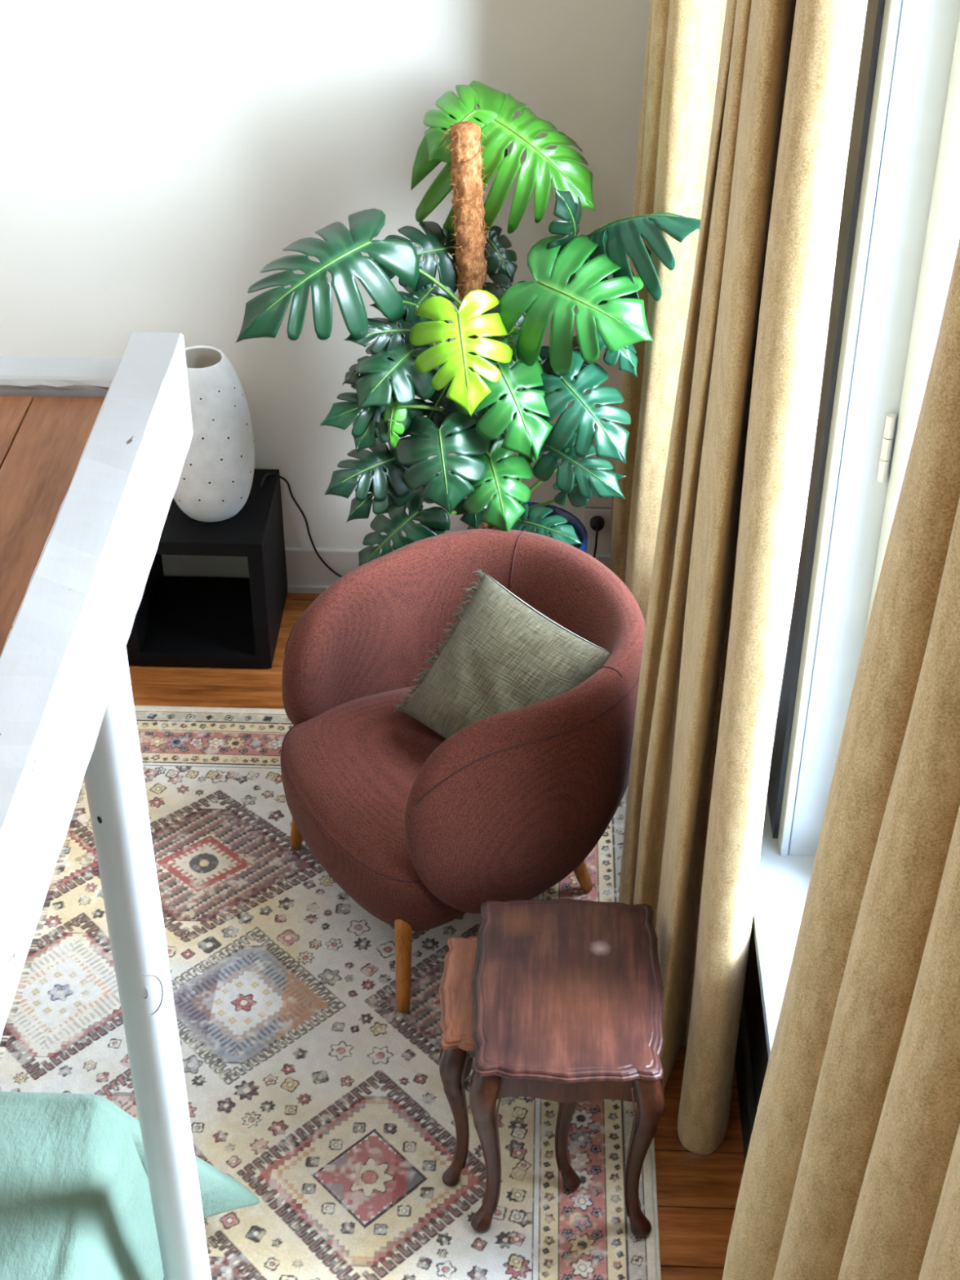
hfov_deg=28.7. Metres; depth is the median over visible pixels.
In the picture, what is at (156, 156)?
wall
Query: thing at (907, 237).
window
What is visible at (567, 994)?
table
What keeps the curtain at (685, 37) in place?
hanging from the rail
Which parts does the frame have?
rail, post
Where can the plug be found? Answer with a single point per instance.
(596, 521)
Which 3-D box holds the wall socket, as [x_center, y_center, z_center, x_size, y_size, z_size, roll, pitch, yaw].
[0.342,-0.378,5.443,0.084,0.160,0.010,1,36,2]
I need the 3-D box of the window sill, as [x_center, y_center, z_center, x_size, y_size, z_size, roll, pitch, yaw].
[0.702,0.680,3.459,0.356,0.030,4.436,1,36,2]
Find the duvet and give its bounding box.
[0,1091,260,1279]
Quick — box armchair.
[280,528,645,1013]
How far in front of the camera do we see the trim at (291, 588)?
5.62 m
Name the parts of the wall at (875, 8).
pier panel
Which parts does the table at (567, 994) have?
leg, leg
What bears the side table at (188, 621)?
on the floor
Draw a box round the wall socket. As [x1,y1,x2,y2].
[582,494,613,533]
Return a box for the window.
[777,0,959,856]
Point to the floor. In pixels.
(697, 1194)
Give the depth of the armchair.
4.25 m
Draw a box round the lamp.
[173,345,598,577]
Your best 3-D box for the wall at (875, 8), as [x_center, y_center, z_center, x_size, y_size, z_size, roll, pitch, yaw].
[0.736,0.184,1.363,0.595,4.700,7.236,1,36,2]
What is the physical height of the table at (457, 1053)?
0.439 m
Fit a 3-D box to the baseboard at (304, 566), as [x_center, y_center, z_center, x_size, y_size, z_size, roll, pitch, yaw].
[-1.298,-0.230,5.618,3.890,0.147,0.018,1,36,2]
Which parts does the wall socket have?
plate, plate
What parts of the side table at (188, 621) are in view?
panel, panel, panel, panel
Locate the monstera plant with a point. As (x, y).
(477, 379)
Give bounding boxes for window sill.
[752,795,815,1059]
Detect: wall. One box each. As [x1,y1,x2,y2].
[0,0,650,553]
[744,0,885,1110]
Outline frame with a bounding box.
[0,331,212,1279]
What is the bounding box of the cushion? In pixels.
[392,568,609,738]
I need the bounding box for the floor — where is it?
[128,592,745,1279]
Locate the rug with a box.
[0,705,661,1279]
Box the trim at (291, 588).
[287,585,329,593]
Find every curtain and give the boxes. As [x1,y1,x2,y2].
[610,0,726,623]
[618,0,867,1155]
[722,237,959,1279]
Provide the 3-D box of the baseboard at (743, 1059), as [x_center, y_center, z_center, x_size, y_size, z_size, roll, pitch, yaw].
[0.510,1.950,2.648,0.018,0.130,7.218,1,36,2]
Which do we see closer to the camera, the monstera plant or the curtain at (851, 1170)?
the curtain at (851, 1170)
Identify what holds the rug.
on the floor
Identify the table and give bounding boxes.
[125,468,287,668]
[438,936,580,1190]
[469,898,664,1237]
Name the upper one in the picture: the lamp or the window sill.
the lamp
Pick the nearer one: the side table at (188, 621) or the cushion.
the cushion
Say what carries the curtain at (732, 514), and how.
hanging from the rail
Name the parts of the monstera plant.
pot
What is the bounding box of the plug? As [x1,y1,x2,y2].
[590,515,604,530]
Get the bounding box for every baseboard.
[161,546,611,586]
[734,988,756,1163]
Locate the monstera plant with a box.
[235,80,700,566]
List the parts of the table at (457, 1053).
leg, leg, leg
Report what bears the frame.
on the rug
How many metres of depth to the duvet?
3.35 m

